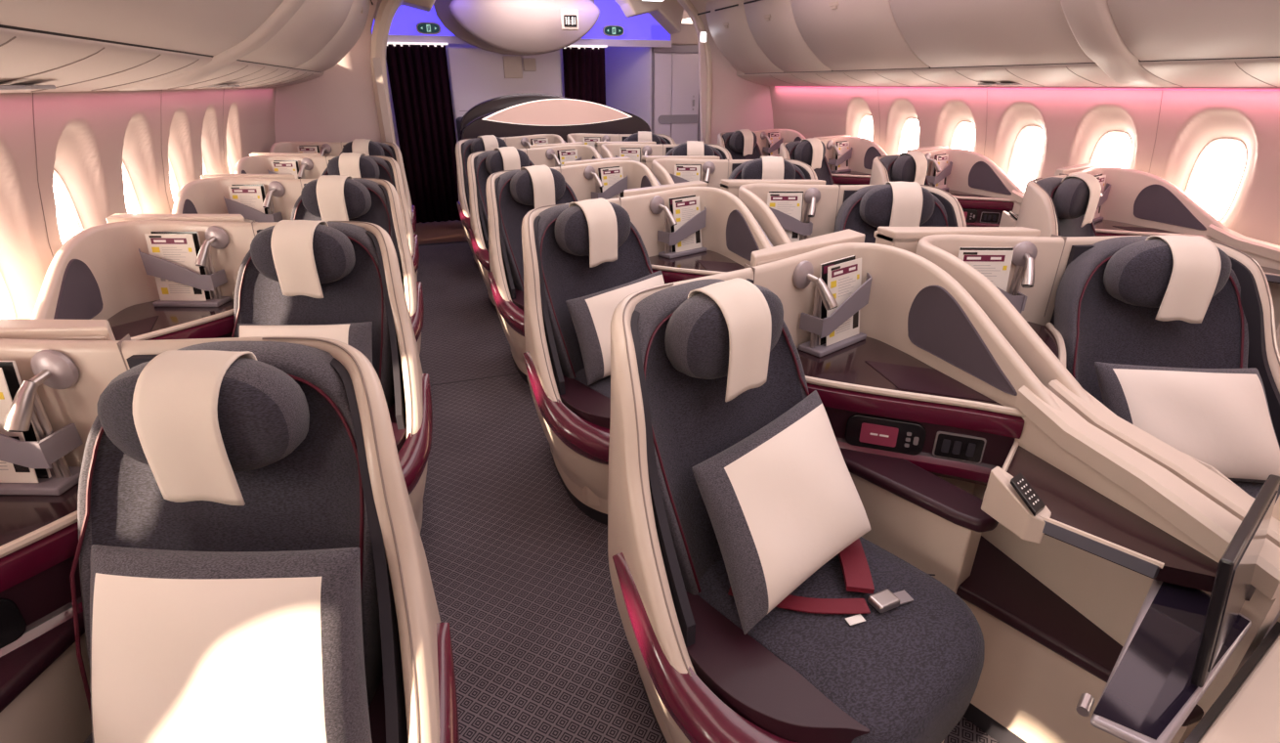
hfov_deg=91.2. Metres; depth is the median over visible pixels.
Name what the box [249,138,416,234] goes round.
seat
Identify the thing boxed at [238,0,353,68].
bin
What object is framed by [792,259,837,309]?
lamp
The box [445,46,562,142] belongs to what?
wall
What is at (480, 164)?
seat
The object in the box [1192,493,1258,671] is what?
screen
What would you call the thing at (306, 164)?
lamp
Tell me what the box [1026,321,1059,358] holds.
shelf
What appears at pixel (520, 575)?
floor
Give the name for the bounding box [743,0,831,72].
bin
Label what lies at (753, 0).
trim
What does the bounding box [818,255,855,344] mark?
magazine
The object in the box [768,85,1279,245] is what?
wall
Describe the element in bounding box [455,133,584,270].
seat
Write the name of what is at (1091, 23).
trim
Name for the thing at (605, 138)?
lamp
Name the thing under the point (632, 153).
menu card
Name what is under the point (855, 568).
belt
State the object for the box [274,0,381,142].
wall
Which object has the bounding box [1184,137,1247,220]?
window
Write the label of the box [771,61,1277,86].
trim
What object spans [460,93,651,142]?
monument
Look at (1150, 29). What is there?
bin
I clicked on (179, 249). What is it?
menu card
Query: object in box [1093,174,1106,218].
menu card
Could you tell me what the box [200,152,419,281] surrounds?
seat
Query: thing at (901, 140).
window
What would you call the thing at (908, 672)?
seat cushion
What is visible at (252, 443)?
seat
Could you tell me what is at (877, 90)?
trim
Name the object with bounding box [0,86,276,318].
wall
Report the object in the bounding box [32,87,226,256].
trim
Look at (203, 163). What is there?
window
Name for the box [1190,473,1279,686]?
monitor
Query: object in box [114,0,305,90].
trim
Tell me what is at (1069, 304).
seat
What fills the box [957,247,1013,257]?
magazine
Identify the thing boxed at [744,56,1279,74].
trim
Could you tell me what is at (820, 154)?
seat
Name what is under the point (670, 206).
magazine
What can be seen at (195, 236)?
magazine
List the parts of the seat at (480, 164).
backrest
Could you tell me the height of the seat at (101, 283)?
1.161 m
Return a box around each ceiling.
[371,0,670,40]
[682,8,689,19]
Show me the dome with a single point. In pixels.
(520, 26)
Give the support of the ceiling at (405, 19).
attached to the ceiling at (685, 15)
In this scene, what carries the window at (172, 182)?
in the wall at (86, 137)
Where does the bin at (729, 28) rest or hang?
on the trim at (1258, 57)
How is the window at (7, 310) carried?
in the wall at (86, 137)
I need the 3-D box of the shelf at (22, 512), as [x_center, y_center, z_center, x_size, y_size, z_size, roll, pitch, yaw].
[-1.233,0.339,1.130,0.485,0.032,0.635,-8,26,-17]
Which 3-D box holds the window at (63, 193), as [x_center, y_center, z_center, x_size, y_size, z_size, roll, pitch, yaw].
[-2.207,-0.535,2.390,0.038,0.518,0.298,-8,26,-17]
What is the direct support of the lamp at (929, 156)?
attached to the seat at (987, 196)
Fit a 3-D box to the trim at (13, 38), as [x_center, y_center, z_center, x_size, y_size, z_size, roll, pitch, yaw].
[-1.793,-1.077,2.274,0.361,0.106,6.723,-8,26,-17]
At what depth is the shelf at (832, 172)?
5.84 m
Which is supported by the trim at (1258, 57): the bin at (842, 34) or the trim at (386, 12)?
the bin at (842, 34)
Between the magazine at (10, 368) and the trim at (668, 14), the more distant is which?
the trim at (668, 14)
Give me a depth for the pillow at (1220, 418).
1.80 m
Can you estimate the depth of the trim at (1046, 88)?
3.95 m
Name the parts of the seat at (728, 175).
backrest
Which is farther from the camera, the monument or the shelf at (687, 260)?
the monument
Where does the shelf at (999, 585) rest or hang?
attached to the seat at (1028, 541)
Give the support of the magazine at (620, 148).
in the seat at (696, 149)
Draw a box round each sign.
[416,21,440,34]
[560,8,578,30]
[602,24,624,36]
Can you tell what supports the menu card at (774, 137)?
in the seat at (744, 144)
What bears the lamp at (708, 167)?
attached to the seat at (728, 175)
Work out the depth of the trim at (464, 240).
6.83 m
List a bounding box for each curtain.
[385,42,461,222]
[562,44,607,105]
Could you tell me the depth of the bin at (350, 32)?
4.81 m
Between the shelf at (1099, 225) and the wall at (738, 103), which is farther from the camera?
the wall at (738, 103)
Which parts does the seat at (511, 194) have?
kick plate, backrest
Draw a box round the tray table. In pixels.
[1075,579,1251,742]
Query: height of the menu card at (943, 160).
0.245 m
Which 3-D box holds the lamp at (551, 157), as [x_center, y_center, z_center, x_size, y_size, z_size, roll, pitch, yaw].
[-0.706,-1.741,5.098,0.111,0.132,0.124,-8,26,-17]
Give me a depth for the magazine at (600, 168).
4.07 m
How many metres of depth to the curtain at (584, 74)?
7.77 m
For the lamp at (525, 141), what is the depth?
6.19 m
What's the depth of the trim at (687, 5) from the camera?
6.89 m
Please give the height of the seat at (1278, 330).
1.161 m
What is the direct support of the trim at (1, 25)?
attached to the wall at (86, 137)
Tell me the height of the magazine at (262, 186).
0.250 m
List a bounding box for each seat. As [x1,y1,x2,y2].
[0,219,432,533]
[0,333,459,742]
[105,174,424,353]
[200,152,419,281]
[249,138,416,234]
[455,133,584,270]
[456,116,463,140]
[467,144,630,312]
[485,160,707,383]
[521,186,865,524]
[567,130,675,154]
[600,140,731,170]
[607,242,1279,742]
[651,156,825,197]
[717,128,850,159]
[738,181,1040,253]
[778,136,948,184]
[869,148,1101,226]
[915,234,1279,624]
[1016,167,1279,332]
[1276,325,1279,353]
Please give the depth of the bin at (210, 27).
1.63 m
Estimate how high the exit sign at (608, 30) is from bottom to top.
0.124 m
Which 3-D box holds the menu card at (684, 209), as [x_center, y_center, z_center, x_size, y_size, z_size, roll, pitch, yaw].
[0.231,-0.714,3.039,0.175,0.245,0.032,-19,30,-35]
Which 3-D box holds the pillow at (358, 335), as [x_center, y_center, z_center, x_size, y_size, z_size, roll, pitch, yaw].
[-1.152,0.001,2.170,0.500,0.295,0.230,-1,25,-2]
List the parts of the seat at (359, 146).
backrest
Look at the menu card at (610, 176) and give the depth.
4.09 m
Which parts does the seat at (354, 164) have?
backrest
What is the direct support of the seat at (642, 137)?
on the floor
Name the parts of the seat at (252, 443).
armrest, backrest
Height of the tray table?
0.022 m
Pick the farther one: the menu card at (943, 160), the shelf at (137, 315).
the menu card at (943, 160)
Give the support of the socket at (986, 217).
attached to the seat at (987, 196)
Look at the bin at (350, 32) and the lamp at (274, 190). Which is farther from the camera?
the bin at (350, 32)
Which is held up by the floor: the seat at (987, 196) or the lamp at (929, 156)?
the seat at (987, 196)
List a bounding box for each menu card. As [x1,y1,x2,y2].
[0,367,39,482]
[144,233,206,300]
[227,185,264,222]
[270,161,298,178]
[297,146,317,152]
[532,138,548,144]
[558,149,578,166]
[583,137,599,148]
[600,167,623,198]
[619,148,639,162]
[672,196,701,252]
[674,165,700,181]
[767,192,803,242]
[769,132,780,156]
[826,257,861,345]
[837,141,849,170]
[935,154,948,188]
[958,250,1013,291]
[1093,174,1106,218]
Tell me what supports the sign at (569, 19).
attached to the dome
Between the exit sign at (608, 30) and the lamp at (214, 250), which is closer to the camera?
the lamp at (214, 250)
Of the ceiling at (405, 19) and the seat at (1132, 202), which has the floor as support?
the seat at (1132, 202)
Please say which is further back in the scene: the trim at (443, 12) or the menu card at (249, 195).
the trim at (443, 12)
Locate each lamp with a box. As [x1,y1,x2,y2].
[2,349,79,431]
[194,225,229,267]
[262,180,284,209]
[297,157,313,178]
[320,143,331,156]
[520,136,531,148]
[545,148,560,166]
[583,165,603,188]
[601,134,610,141]
[641,145,651,155]
[649,195,677,226]
[702,161,715,182]
[760,130,771,144]
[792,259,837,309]
[804,187,820,216]
[826,139,841,155]
[925,153,941,171]
[1011,241,1037,287]
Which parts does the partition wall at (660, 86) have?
door frame, folding door, handle plate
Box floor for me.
[415,219,998,742]
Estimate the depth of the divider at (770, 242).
2.79 m
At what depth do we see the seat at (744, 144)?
6.59 m
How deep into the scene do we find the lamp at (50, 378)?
1.25 m
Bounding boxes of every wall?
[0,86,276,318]
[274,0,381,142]
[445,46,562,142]
[585,23,700,144]
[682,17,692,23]
[689,0,773,144]
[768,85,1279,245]
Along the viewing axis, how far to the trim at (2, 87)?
1.64 m
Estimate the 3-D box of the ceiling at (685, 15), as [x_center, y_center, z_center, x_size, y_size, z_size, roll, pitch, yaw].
[-0.158,-2.902,4.045,5.200,0.170,11.850,-8,26,-17]
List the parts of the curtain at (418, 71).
rail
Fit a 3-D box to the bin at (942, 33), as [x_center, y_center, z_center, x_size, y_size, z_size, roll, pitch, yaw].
[2.040,-2.217,3.696,0.531,0.737,1.242,-8,26,-17]
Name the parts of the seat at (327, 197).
backrest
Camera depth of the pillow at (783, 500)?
1.42 m
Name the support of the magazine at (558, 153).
in the seat at (480, 164)
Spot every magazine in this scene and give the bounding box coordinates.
[0,360,51,477]
[150,231,212,298]
[231,184,268,213]
[273,160,299,178]
[298,145,319,153]
[556,148,574,166]
[597,166,619,192]
[620,147,640,162]
[668,194,695,252]
[676,164,701,180]
[768,191,803,240]
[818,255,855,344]
[834,140,847,170]
[931,153,945,186]
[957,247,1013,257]
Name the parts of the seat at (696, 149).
backrest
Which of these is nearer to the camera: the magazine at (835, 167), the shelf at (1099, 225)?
the shelf at (1099, 225)
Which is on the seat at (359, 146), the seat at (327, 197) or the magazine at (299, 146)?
the magazine at (299, 146)
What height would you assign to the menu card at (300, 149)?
0.245 m
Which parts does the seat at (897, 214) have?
backrest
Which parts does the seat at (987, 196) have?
backrest, socket panel, rail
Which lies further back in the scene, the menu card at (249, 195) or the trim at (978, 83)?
the trim at (978, 83)
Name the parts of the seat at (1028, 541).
kick plate, backrest, armrest, socket panel, rail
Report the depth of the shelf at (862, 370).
1.77 m
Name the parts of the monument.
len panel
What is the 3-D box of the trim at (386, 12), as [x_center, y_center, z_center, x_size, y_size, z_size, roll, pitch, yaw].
[-2.088,-2.576,6.235,1.004,2.678,0.190,-8,26,-17]
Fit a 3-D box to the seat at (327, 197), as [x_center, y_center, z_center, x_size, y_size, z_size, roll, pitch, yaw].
[-1.688,-0.339,3.174,1.116,1.161,1.400,-8,26,-17]
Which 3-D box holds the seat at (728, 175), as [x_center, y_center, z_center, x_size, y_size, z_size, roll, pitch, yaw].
[0.766,-0.727,4.010,1.116,1.161,1.400,-8,26,-17]
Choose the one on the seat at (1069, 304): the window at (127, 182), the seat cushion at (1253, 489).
the seat cushion at (1253, 489)
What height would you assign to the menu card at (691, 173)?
0.245 m
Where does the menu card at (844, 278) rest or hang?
in the seat at (1028, 541)
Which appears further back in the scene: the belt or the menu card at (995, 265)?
the menu card at (995, 265)
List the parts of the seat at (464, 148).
backrest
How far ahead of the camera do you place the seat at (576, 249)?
2.55 m
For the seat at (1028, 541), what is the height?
1.161 m
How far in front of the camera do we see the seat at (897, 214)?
3.04 m
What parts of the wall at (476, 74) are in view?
notice panel, speaker panel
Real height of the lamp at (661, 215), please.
0.132 m
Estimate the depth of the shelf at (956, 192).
4.78 m
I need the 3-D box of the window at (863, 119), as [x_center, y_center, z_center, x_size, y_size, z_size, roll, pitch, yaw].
[2.203,-2.244,6.098,0.038,0.518,0.298,-8,26,-17]
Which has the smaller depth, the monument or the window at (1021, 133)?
the window at (1021, 133)
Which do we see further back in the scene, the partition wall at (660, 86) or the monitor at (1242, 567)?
the partition wall at (660, 86)
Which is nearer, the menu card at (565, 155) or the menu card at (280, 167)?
the menu card at (280, 167)
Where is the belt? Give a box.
[727,538,913,625]
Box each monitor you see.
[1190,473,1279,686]
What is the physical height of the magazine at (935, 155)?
0.250 m
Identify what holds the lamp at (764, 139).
attached to the seat at (744, 144)
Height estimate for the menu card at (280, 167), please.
0.245 m
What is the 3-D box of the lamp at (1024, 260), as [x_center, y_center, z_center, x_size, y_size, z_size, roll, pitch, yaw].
[1.280,-0.353,2.062,0.111,0.132,0.124,-8,26,-17]
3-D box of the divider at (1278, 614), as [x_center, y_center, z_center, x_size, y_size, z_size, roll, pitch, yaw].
[1.021,0.214,1.684,0.014,0.790,1.170,-8,26,-17]
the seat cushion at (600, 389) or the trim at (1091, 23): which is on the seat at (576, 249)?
the seat cushion at (600, 389)
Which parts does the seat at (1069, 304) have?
backrest, rail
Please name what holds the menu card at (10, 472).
in the seat at (252, 443)
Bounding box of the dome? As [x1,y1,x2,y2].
[448,0,599,54]
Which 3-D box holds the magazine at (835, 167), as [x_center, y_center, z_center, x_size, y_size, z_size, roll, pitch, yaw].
[1.895,-2.036,5.909,0.172,0.250,0.037,-19,30,-35]
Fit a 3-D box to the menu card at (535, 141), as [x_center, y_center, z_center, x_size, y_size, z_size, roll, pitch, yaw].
[-0.989,-2.202,6.289,0.175,0.245,0.032,-19,30,-35]
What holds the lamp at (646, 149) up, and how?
attached to the seat at (696, 149)
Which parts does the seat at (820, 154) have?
backrest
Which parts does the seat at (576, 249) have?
kick plate, backrest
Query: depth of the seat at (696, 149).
5.18 m
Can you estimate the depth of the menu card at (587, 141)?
6.39 m
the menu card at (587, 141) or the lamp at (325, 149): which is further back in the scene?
the menu card at (587, 141)
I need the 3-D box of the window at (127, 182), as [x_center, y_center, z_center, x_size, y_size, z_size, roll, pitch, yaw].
[-2.404,-0.775,2.915,0.038,0.518,0.298,-8,26,-17]
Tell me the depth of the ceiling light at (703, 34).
6.71 m
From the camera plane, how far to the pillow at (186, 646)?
1.01 m
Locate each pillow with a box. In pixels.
[89,544,372,742]
[237,321,372,364]
[565,269,664,384]
[691,389,870,634]
[1094,361,1279,484]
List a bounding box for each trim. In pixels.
[0,24,319,72]
[0,27,323,92]
[0,36,311,91]
[0,85,239,89]
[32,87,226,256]
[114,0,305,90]
[370,0,403,144]
[374,0,683,34]
[386,34,671,47]
[418,240,515,384]
[433,0,595,55]
[677,0,712,143]
[697,0,761,15]
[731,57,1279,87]
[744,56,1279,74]
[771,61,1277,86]
[774,85,1279,90]
[877,89,1162,170]
[978,83,1023,85]
[1060,0,1176,86]
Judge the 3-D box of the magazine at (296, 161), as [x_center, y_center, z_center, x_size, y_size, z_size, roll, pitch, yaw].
[-2.532,-1.389,4.517,0.172,0.250,0.037,0,25,1]
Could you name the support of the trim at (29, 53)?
attached to the wall at (86, 137)
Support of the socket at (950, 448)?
attached to the seat at (1028, 541)
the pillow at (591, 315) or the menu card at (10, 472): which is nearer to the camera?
the menu card at (10, 472)
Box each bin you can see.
[0,0,283,55]
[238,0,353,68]
[294,0,369,72]
[705,0,783,73]
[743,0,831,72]
[790,0,929,70]
[889,0,1094,67]
[1107,0,1279,60]
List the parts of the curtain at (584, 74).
rail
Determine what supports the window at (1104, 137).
in the wall at (1073, 122)
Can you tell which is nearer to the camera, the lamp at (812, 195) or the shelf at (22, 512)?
the shelf at (22, 512)
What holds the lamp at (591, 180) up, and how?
attached to the seat at (511, 194)
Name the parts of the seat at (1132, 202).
backrest, rail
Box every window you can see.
[0,271,16,318]
[52,169,84,235]
[121,160,142,213]
[168,156,179,201]
[202,157,207,173]
[226,152,232,173]
[856,114,871,137]
[896,117,918,154]
[949,121,975,148]
[1007,125,1044,179]
[1089,130,1132,168]
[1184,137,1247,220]
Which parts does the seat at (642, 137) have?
backrest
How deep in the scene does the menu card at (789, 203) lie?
3.15 m
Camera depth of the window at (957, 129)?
5.08 m
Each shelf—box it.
[0,481,79,546]
[106,298,234,332]
[648,250,742,270]
[796,336,1002,405]
[831,170,867,174]
[945,189,975,196]
[956,535,1203,725]
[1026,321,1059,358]
[1094,219,1148,230]
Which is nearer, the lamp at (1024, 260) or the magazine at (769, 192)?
the lamp at (1024, 260)
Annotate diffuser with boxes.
[700,32,706,42]
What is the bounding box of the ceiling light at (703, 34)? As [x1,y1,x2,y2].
[698,31,706,42]
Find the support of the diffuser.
attached to the ceiling light at (703, 34)
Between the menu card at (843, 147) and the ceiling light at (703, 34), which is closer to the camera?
the menu card at (843, 147)
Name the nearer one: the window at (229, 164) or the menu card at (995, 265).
the menu card at (995, 265)
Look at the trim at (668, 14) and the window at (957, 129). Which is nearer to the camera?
the window at (957, 129)
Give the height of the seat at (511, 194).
1.161 m
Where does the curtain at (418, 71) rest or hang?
hanging from the trim at (391, 38)
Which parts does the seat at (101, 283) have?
backrest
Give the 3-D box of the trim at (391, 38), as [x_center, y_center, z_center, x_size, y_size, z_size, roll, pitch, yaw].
[-1.331,-3.951,7.500,3.650,0.080,0.040,-8,26,-17]
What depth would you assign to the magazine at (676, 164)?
4.23 m
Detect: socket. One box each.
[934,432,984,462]
[940,438,976,457]
[981,212,999,222]
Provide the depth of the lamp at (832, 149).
5.81 m
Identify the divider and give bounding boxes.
[755,218,773,247]
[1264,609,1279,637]
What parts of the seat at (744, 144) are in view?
backrest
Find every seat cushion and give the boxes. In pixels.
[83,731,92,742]
[574,367,610,398]
[698,536,984,742]
[1232,480,1279,504]

